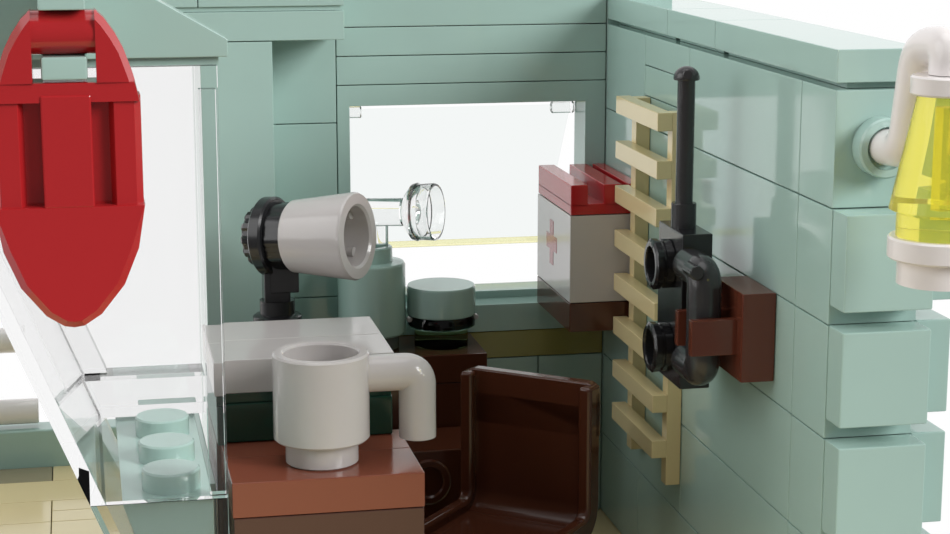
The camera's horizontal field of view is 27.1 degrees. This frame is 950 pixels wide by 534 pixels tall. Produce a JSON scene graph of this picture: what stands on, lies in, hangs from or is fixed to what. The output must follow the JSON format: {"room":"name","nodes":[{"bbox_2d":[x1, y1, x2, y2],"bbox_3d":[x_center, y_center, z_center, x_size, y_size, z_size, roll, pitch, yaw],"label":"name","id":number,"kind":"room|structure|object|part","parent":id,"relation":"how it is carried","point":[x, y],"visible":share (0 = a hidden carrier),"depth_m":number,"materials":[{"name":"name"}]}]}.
{"room":"emergency services station","nodes":[
{"label":"emergency services station","id":0,"kind":"room"},
{"bbox_2d":[0,422,69,469],"bbox_3d":[-3.091,1.224,12.552,2.400,0.406,0.200,-2,12,-11],"label":"trim","id":1,"kind":"structure","parent":0,"point":[32,445],"depth_m":12.49,"materials":[{"name":"green plastic"}]},
{"bbox_2d":[0,328,38,424],"bbox_3d":[-3.531,0.724,12.371,1.535,0.645,0.160,-2,12,-11],"label":"railing","id":2,"kind":"object","parent":1,"relation":"on","point":[12,411],"visible":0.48,"depth_m":12.47,"materials":[{"name":"white plastic"}]},
{"bbox_3d":[-3.578,0.488,12.314,1.410,0.160,0.160,-2,12,-11],"label":"rail","id":3,"kind":"part","parent":2,"relation":"part of","materials":[{"name":"white plastic"}]},
{"bbox_3d":[-3.524,0.944,12.417,1.520,0.160,0.160,-2,12,-11],"label":"rail","id":4,"kind":"part","parent":2,"relation":"part of","materials":[{"name":"white plastic"}]},
{"bbox_2d":[0,465,102,533],"bbox_3d":[-2.883,1.547,11.563,2.396,0.162,1.906,-2,12,-11],"label":"floor","id":5,"kind":"structure","parent":0,"point":[38,500],"depth_m":11.80,"materials":[{"name":"beige plastic"}]},
{"bbox_2d":[0,0,227,67],"bbox_3d":[-1.713,-1.009,7.491,1.518,0.494,0.200,-2,12,-11],"label":"roof","id":6,"kind":"structure","parent":0,"point":[150,32],"depth_m":7.51,"materials":[{"name":"green plastic"}]},
{"bbox_2d":[37,0,87,80],"bbox_3d":[-1.493,-0.910,7.134,0.162,0.412,0.608,-2,12,-11],"label":"clip","id":7,"kind":"object","parent":6,"relation":"attached to","point":[54,67],"visible":0.59,"depth_m":6.88,"materials":[{"name":"green plastic"}]},
{"bbox_2d":[0,8,144,326],"bbox_3d":[-1.451,-0.349,7.039,0.528,1.135,0.170,-2,12,-11],"label":"float","id":8,"kind":"object","parent":7,"relation":"hanging from","point":[72,202],"visible":0.99,"depth_m":6.97,"materials":[{"name":"red plastic"}]},
{"bbox_2d":[162,0,618,508],"bbox_3d":[-1.187,-0.084,11.430,4.796,3.378,0.800,-2,12,-11],"label":"wall","id":9,"kind":"structure","parent":0,"point":[285,62],"depth_m":11.34,"materials":[{"name":"green plastic"}]},
{"bbox_2d":[335,79,605,335],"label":"window","id":10,"kind":"structure","parent":9,"relation":"in","point":[485,161],"depth_m":11.92,"materials":[{"name":"green plastic"}]},
{"bbox_3d":[-0.157,-0.553,12.214,1.340,0.965,0.742,-2,12,-11],"label":"pane","id":11,"kind":"part","parent":10,"relation":"part of","materials":[{"name":"clear plastic"}]},
{"bbox_2d":[592,508,620,533],"bbox_3d":[-1.370,2.361,8.714,6.400,0.329,8.898,-2,12,-11],"label":"floor","id":12,"kind":"structure","parent":0,"point":[603,525],"depth_m":11.85,"materials":[{"name":"beige plastic"}]},
{"bbox_2d":[224,316,393,442],"bbox_3d":[-0.899,1.123,10.021,0.875,1.571,0.808,-2,12,-11],"label":"countertop","id":13,"kind":"structure","parent":12,"relation":"on","point":[249,346],"depth_m":9.61,"materials":[{"name":"white plastic"}]},
{"bbox_2d":[224,316,380,340],"bbox_3d":[-0.939,0.394,10.076,0.875,0.166,0.403,-2,12,-11],"label":"countertop","id":14,"kind":"structure","parent":13,"relation":"on","point":[299,328],"depth_m":10.06,"materials":[{"name":"white plastic"}]},
{"bbox_3d":[-0.899,0.636,9.919,0.855,0.245,0.798,-2,12,-11],"label":"drawer","id":15,"kind":"part","parent":13,"relation":"part of","materials":[{"name":"green plastic"}]},
{"bbox_2d":[227,429,424,533],"bbox_3d":[-0.734,1.455,9.423,0.882,1.157,0.725,-2,12,-11],"label":"table","id":16,"kind":"object","parent":12,"relation":"on","point":[383,492],"visible":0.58,"depth_m":9.02,"materials":[{"name":"brown plastic"}]},
{"bbox_2d":[272,341,435,470],"bbox_3d":[-0.559,0.642,9.198,0.764,0.525,0.448,-2,12,-11],"label":"mug","id":17,"kind":"object","parent":16,"relation":"on","point":[321,389],"visible":1,"depth_m":9.05,"materials":[{"name":"white plastic"}]},
{"bbox_3d":[-0.348,0.601,9.233,0.332,0.402,0.175,-2,12,-11],"label":"handle","id":18,"kind":"part","parent":17,"relation":"part of","materials":[{"name":"white plastic"}]},
{"bbox_2d":[406,426,460,518],"bbox_3d":[-0.295,1.330,11.084,0.555,0.742,0.468,-2,12,-11],"label":"block","id":19,"kind":"object","parent":12,"relation":"on","point":[439,457],"visible":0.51,"depth_m":10.85,"materials":[{"name":"brown plastic"}]},
{"bbox_2d":[391,333,486,429],"bbox_3d":[-0.386,1.024,11.548,0.830,1.157,0.510,-2,12,-11],"label":"base cabinet","id":20,"kind":"object","parent":12,"relation":"on","point":[447,366],"visible":0.16,"depth_m":11.27,"materials":[{"name":"brown plastic"}]},
{"bbox_2d":[337,244,405,349],"bbox_3d":[-0.594,0.171,11.343,0.390,0.598,0.390,-2,12,-11],"label":"bottle","id":21,"kind":"object","parent":20,"relation":"on","point":[380,295],"visible":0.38,"depth_m":11.19,"materials":[{"name":"green plastic"}]},
{"bbox_2d":[366,183,444,247],"bbox_3d":[-0.437,-0.262,11.208,0.478,0.454,0.320,4,12,18],"label":"clear nozzle","id":22,"kind":"object","parent":21,"relation":"in","point":[421,211],"visible":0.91,"depth_m":11.14,"materials":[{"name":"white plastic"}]},
{"bbox_3d":[-0.531,-0.146,11.271,0.072,0.202,0.072,-2,12,-11],"label":"stem","id":23,"kind":"part","parent":22,"relation":"part of","materials":[{"name":"clear plastic"}]},
{"bbox_2d":[406,277,478,349],"bbox_3d":[-0.197,0.274,11.445,0.420,0.355,0.400,-2,12,-11],"label":"jar","id":24,"kind":"object","parent":20,"relation":"on","point":[440,310],"visible":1,"depth_m":11.31,"materials":[{"name":"green plastic"}]},
{"bbox_3d":[-0.197,0.183,11.427,0.400,0.170,0.400,-2,12,-11],"label":"lid","id":25,"kind":"part","parent":24,"relation":"part of","materials":[{"name":"green plastic"}]},
{"bbox_3d":[-0.197,0.391,11.469,0.310,0.115,0.310,-2,12,-11],"label":"glass","id":26,"kind":"part","parent":24,"relation":"part of","materials":[{"name":"green plastic"}]},
{"bbox_2d":[424,366,599,533],"bbox_3d":[0.145,1.238,10.228,0.772,1.262,0.727,6,13,27],"label":"chair","id":27,"kind":"object","parent":12,"relation":"on","point":[530,441],"visible":0.99,"depth_m":10.40,"materials":[{"name":"brown plastic"}]},
{"bbox_3d":[-1.018,1.030,10.821,0.370,1.435,0.380,-2,12,-11],"label":"pedestal","id":28,"kind":"object","parent":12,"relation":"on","visible":0},
{"bbox_2d":[241,192,375,320],"bbox_3d":[-0.900,-0.033,10.494,0.648,0.774,0.450,5,12,22],"label":"lamp","id":29,"kind":"object","parent":28,"relation":"on","point":[334,236],"visible":0.95,"depth_m":10.37,"materials":[{"name":"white plastic"}]},
{"bbox_3d":[-1.154,-0.167,10.577,0.096,0.322,0.310,5,12,23],"label":"adjusting knob","id":30,"kind":"part","parent":29,"relation":"part of","materials":[{"name":"black plastic"}]},
{"bbox_3d":[-1.046,0.073,10.595,0.185,0.215,0.170,-2,12,-11],"label":"stand post","id":31,"kind":"part","parent":29,"relation":"part of","materials":[{"name":"black plastic"}]},
{"bbox_3d":[-0.788,-0.175,10.418,0.407,0.465,0.450,5,12,23],"label":"lamp shade","id":32,"kind":"part","parent":29,"relation":"part of","materials":[{"name":"white plastic"}]},
{"bbox_2d":[601,0,949,533],"bbox_3d":[1.420,0.307,10.087,0.558,3.146,3.758,-2,12,-11],"label":"wall","id":33,"kind":"structure","parent":0,"point":[793,199],"depth_m":8.72,"materials":[{"name":"green plastic"}]},
{"bbox_2d":[537,163,630,331],"bbox_3d":[0.649,-0.126,11.385,0.409,0.832,0.795,-2,12,-11],"label":"box","id":34,"kind":"object","parent":33,"relation":"attached to","point":[578,259],"visible":0.86,"depth_m":11.05,"materials":[{"name":"white plastic"}]},
{"bbox_3d":[0.650,-0.452,11.316,0.402,0.166,0.790,-2,12,-11],"label":"slotted lid","id":35,"kind":"part","parent":34,"relation":"part of","materials":[{"name":"red plastic"}]},
{"bbox_2d":[612,95,681,484],"bbox_3d":[0.931,0.108,10.655,0.159,1.988,0.800,-2,12,-11],"label":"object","id":36,"kind":"object","parent":33,"relation":"attached to","point":[644,163],"visible":0.83,"depth_m":10.59,"materials":[{"name":"beige plastic"}]},
{"bbox_3d":[0.908,0.045,10.965,0.079,1.988,0.090,-2,12,-11],"label":"post","id":37,"kind":"part","parent":36,"relation":"part of","materials":[{"name":"beige plastic"}]},
{"bbox_3d":[1.041,0.176,10.319,0.079,1.988,0.085,-2,12,-11],"label":"post","id":38,"kind":"part","parent":36,"relation":"part of","materials":[{"name":"beige plastic"}]},
{"bbox_2d":[675,276,775,382],"bbox_3d":[1.138,0.288,9.089,0.374,0.412,0.400,-2,12,-11],"label":"bracket","id":39,"kind":"object","parent":33,"relation":"attached to","point":[743,338],"visible":0.9,"depth_m":8.95,"materials":[{"name":"brown plastic"}]},
{"bbox_2d":[642,66,721,388],"bbox_3d":[0.987,-0.169,9.247,0.245,1.515,0.700,-2,12,-11],"label":"radio","id":40,"kind":"object","parent":39,"relation":"attached to","point":[680,264],"visible":0.96,"depth_m":9.30,"materials":[{"name":"black plastic"}]},
{"bbox_3d":[1.035,0.243,9.140,0.160,0.620,0.315,-2,12,-11],"label":"carry handle","id":41,"kind":"part","parent":40,"relation":"part of","materials":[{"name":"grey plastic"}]},
{"bbox_3d":[1.041,0.278,9.178,0.220,0.168,0.048,-2,12,-11],"label":"clip arm","id":42,"kind":"part","parent":39,"relation":"part of","materials":[{"name":"brown plastic"}]},
{"bbox_3d":[1.083,0.319,8.974,0.220,0.168,0.048,-2,12,-11],"label":"clip arm","id":43,"kind":"part","parent":39,"relation":"part of","materials":[{"name":"brown plastic"}]},
{"bbox_3d":[1.243,0.284,9.110,0.159,0.412,0.400,-2,12,-11],"label":"bracket plate","id":44,"kind":"part","parent":39,"relation":"part of","materials":[{"name":"brown plastic"}]},
{"bbox_2d":[869,26,949,166],"bbox_3d":[1.753,-0.660,7.788,0.168,0.606,0.616,-2,12,-11],"label":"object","id":45,"kind":"object","parent":33,"relation":"attached to","point":[927,49],"visible":0.84,"depth_m":7.74,"materials":[{"name":"white plastic"}]},
{"bbox_2d":[886,72,949,291],"bbox_3d":[1.808,-0.336,7.623,0.405,0.812,0.405,-2,12,-11],"label":"lantern","id":46,"kind":"object","parent":45,"relation":"hanging from","point":[919,243],"visible":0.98,"depth_m":7.50,"materials":[{"name":"yellow plastic"}]},
{"bbox_3d":[1.808,-0.391,7.612,0.405,0.548,0.405,-2,12,-11],"label":"lamp glass","id":47,"kind":"part","parent":46,"relation":"part of","materials":[{"name":"yellow plastic"}]},
{"bbox_3d":[-1.498,1.267,9.597,0.461,1.458,3.111,-2,12,-11],"label":"wall","id":48,"kind":"structure","parent":0,"visible":0},
{"bbox_2d":[0,64,228,533],"bbox_3d":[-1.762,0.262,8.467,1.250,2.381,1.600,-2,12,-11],"label":"window pane","id":49,"kind":"object","parent":48,"relation":"attached to","point":[133,397],"visible":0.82,"depth_m":7.73,"materials":[{"name":"clear plastic"}]},
{"bbox_3d":[-1.999,-0.045,8.357,0.766,1.736,1.600,-2,12,-11],"label":"sloped panel","id":50,"kind":"part","parent":49,"relation":"part of","materials":[{"name":"clear plastic"}]},
{"bbox_3d":[-1.265,1.249,7.973,0.545,0.642,0.070,-2,12,-11],"label":"panel","id":51,"kind":"part","parent":49,"relation":"part of","materials":[{"name":"clear plastic"}]}
]}

